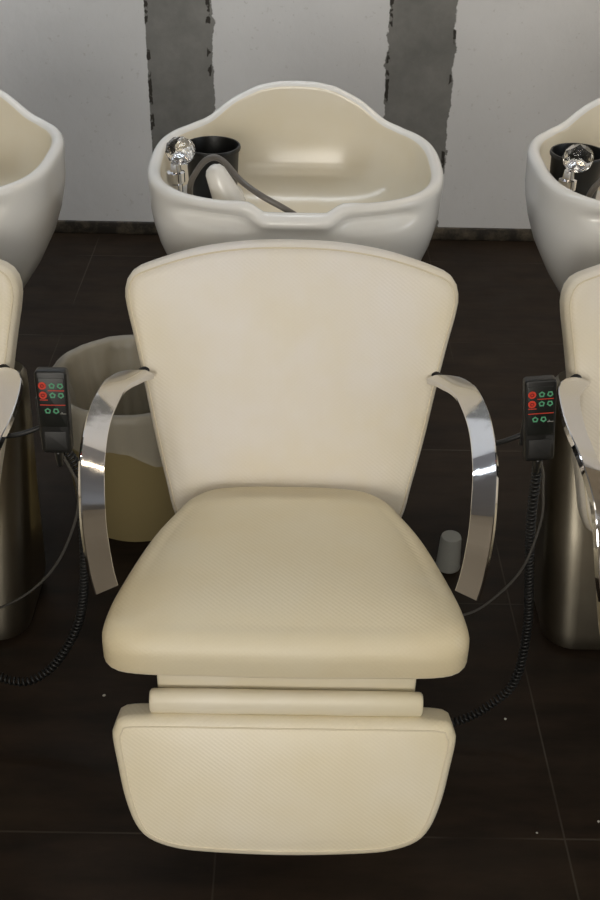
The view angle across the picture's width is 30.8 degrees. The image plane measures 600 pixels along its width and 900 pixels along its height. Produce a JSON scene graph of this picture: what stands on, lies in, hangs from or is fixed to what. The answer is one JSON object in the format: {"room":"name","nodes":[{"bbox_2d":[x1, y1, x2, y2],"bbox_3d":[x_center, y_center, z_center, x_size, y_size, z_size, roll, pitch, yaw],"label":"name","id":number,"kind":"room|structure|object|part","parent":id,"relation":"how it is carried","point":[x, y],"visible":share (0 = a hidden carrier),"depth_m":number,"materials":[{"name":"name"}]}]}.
{"room":"salon","nodes":[
{"label":"salon","id":0,"kind":"room"},
{"bbox_2d":[0,233,599,899],"bbox_3d":[-0.032,1.144,1.254,7.200,0.100,7.200,1,34,0],"label":"floor","id":1,"kind":"structure","parent":0,"point":[69,831],"depth_m":2.12,"materials":[{"name":"brown tile"}]},
{"bbox_2d":[0,259,45,639],"bbox_3d":[-0.711,0.110,1.884,0.693,0.882,0.822,1,34,0],"label":"chair","id":2,"kind":"object","parent":1,"relation":"on","point":[22,552],"visible":0.8,"depth_m":2.18,"materials":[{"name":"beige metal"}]},
{"bbox_3d":[-0.744,-0.110,1.877,0.552,0.512,0.186,1,34,0],"label":"backrest","id":3,"kind":"part","parent":2,"relation":"part of","materials":[{"name":"beige leather"}]},
{"bbox_3d":[-0.471,0.023,1.683,0.076,0.168,0.410,-1,34,-3],"label":"armrest","id":4,"kind":"part","parent":2,"relation":"part of","materials":[{"name":"silver metal"}]},
{"bbox_2d":[0,367,88,686],"bbox_3d":[-0.501,0.126,1.817,0.356,0.680,0.090,13,36,16],"label":"remote control","id":5,"kind":"object","parent":2,"relation":"hanging from","point":[52,386],"visible":0.77,"depth_m":1.62,"materials":[{"name":"black plastic"}]},
{"bbox_3d":[-0.511,0.127,1.794,0.343,0.407,0.047,14,36,18],"label":"cord","id":6,"kind":"part","parent":5,"relation":"part of","materials":[{"name":"grey plastic"}]},
{"bbox_3d":[-0.362,-0.014,1.616,0.033,0.030,0.005,1,34,0],"label":"grip plate","id":7,"kind":"part","parent":5,"relation":"part of","materials":[{"name":"black paint"}]},
{"bbox_2d":[0,90,65,287],"bbox_3d":[-0.752,-0.231,2.311,0.560,0.973,0.530,1,34,0],"label":"basin","id":8,"kind":"object","parent":1,"relation":"on","point":[32,149],"visible":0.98,"depth_m":2.09,"materials":[{"name":"white ceramic"}]},
{"bbox_2d":[68,449,174,541],"bbox_3d":[-0.381,-0.018,2.555,0.364,0.360,0.364,1,34,0],"label":"waste bin","id":9,"kind":"object","parent":1,"relation":"on","point":[138,504],"visible":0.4,"depth_m":2.46,"materials":[{"name":"brown plastic"}]},
{"bbox_2d":[53,335,161,466],"bbox_3d":[-0.380,-0.026,2.548,0.390,0.352,0.392,1,34,0],"label":"liner","id":10,"kind":"object","parent":9,"relation":"in","point":[131,432],"visible":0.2,"depth_m":2.55,"materials":[{"name":"beige plastic"}]},
{"bbox_2d":[148,81,443,260],"bbox_3d":[-0.015,-0.219,2.317,0.560,0.973,0.530,1,34,0],"label":"basin","id":11,"kind":"object","parent":1,"relation":"on","point":[316,162],"visible":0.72,"depth_m":2.25,"materials":[{"name":"white ceramic"}]},
{"bbox_2d":[165,136,195,191],"bbox_3d":[-0.224,-0.512,2.038,0.059,0.147,0.067,1,34,0],"label":"tap","id":12,"kind":"object","parent":11,"relation":"on","point":[180,150],"depth_m":2.00,"materials":[{"name":"silver metal"}]},
{"bbox_2d":[187,136,240,198],"bbox_3d":[-0.171,-0.554,2.142,0.111,0.093,0.111,1,34,0],"label":"cup","id":13,"kind":"object","parent":11,"relation":"on","point":[228,148],"visible":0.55,"depth_m":2.13,"materials":[{"name":"black plastic"}]},
{"bbox_2d":[78,239,522,854],"bbox_3d":[0.016,0.143,1.858,0.693,0.882,0.899,1,34,0],"label":"chair","id":14,"kind":"object","parent":1,"relation":"on","point":[287,615],"visible":0.99,"depth_m":1.62,"materials":[{"name":"beige leather"}]},
{"bbox_3d":[-0.290,0.026,1.684,0.076,0.168,0.410,2,34,2],"label":"armrest","id":15,"kind":"part","parent":14,"relation":"part of","materials":[{"name":"silver metal"}]},
{"bbox_3d":[-0.020,0.186,1.712,0.526,0.128,0.453,1,34,0],"label":"seat","id":16,"kind":"part","parent":14,"relation":"part of","materials":[{"name":"beige leather"}]},
{"bbox_3d":[-0.017,-0.098,1.883,0.552,0.512,0.186,1,34,0],"label":"backrest","id":17,"kind":"part","parent":14,"relation":"part of","materials":[{"name":"beige leather"}]},
{"bbox_3d":[0.256,0.035,1.689,0.076,0.168,0.410,-1,34,-3],"label":"armrest","id":18,"kind":"part","parent":14,"relation":"part of","materials":[{"name":"silver metal"}]},
{"bbox_2d":[450,375,556,726],"bbox_3d":[0.235,0.185,1.837,0.351,0.777,0.107,8,34,9],"label":"remote control","id":19,"kind":"object","parent":14,"relation":"hanging from","point":[539,392],"visible":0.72,"depth_m":1.68,"materials":[{"name":"black plastic"}]},
{"bbox_3d":[0.236,0.231,1.879,0.351,0.654,0.088,8,34,9],"label":"coiled cord","id":20,"kind":"part","parent":19,"relation":"part of","materials":[{"name":"black plastic"}]},
{"bbox_3d":[0.242,0.133,1.794,0.295,0.390,0.034,13,36,17],"label":"cord","id":21,"kind":"part","parent":19,"relation":"part of","materials":[{"name":"grey plastic"}]},
{"bbox_3d":[0.356,-0.002,1.622,0.035,0.032,0.005,1,34,0],"label":"grip plate","id":22,"kind":"part","parent":19,"relation":"part of","materials":[{"name":"black paint"}]},
{"bbox_2d":[436,530,461,573],"bbox_3d":[0.337,0.228,2.458,0.056,0.087,0.056,1,34,0],"label":"plastic cup","id":23,"kind":"object","parent":1,"relation":"on","point":[449,550],"visible":0.94,"depth_m":2.44,"materials":[{"name":"grey plastic"}]},
{"bbox_2d":[525,98,599,293],"bbox_3d":[0.722,-0.207,2.323,0.560,0.973,0.530,1,34,0],"label":"basin","id":24,"kind":"object","parent":1,"relation":"on","point":[564,222],"visible":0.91,"depth_m":2.04,"materials":[{"name":"white ceramic"}]},
{"bbox_2d":[550,143,599,198],"bbox_3d":[0.542,-0.542,2.148,0.111,0.093,0.111,1,34,0],"label":"cup","id":25,"kind":"object","parent":24,"relation":"on","point":[585,180],"visible":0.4,"depth_m":2.11,"materials":[{"name":"black plastic"}]},
{"bbox_2d":[558,144,599,199],"bbox_3d":[0.556,-0.514,2.100,0.145,0.185,0.230,1,34,0],"label":"tap","id":26,"kind":"object","parent":24,"relation":"on","point":[577,158],"depth_m":2.00,"materials":[{"name":"silver metal"}]},
{"bbox_2d":[529,264,599,649],"bbox_3d":[0.743,0.134,1.896,0.693,0.882,0.822,1,34,0],"label":"chair","id":27,"kind":"object","parent":1,"relation":"on","point":[567,545],"visible":1,"depth_m":2.16,"materials":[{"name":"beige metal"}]},
{"bbox_3d":[0.436,0.038,1.690,0.076,0.168,0.410,2,34,2],"label":"armrest","id":28,"kind":"part","parent":27,"relation":"part of","materials":[{"name":"silver metal"}]},
{"bbox_3d":[0.710,-0.085,1.889,0.552,0.512,0.186,1,34,0],"label":"backrest","id":29,"kind":"part","parent":27,"relation":"part of","materials":[{"name":"beige leather"}]},
{"bbox_3d":[0.707,0.199,1.718,0.526,0.128,0.453,1,34,0],"label":"seat","id":30,"kind":"part","parent":27,"relation":"part of","materials":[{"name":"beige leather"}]},
{"bbox_2d":[0,0,599,228],"bbox_3d":[0.003,-1.980,3.295,7.200,2.800,0.100,1,34,0],"label":"wall","id":31,"kind":"structure","parent":0,"point":[478,80],"depth_m":3.70,"materials":[{"name":"white paint"}]},
{"bbox_2d":[54,220,534,241],"bbox_3d":[-0.022,-0.808,4.018,7.000,0.048,0.012,1,34,0],"label":"baseboard","id":32,"kind":"structure","parent":31,"relation":"attached to","point":[63,226],"depth_m":4.01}
]}

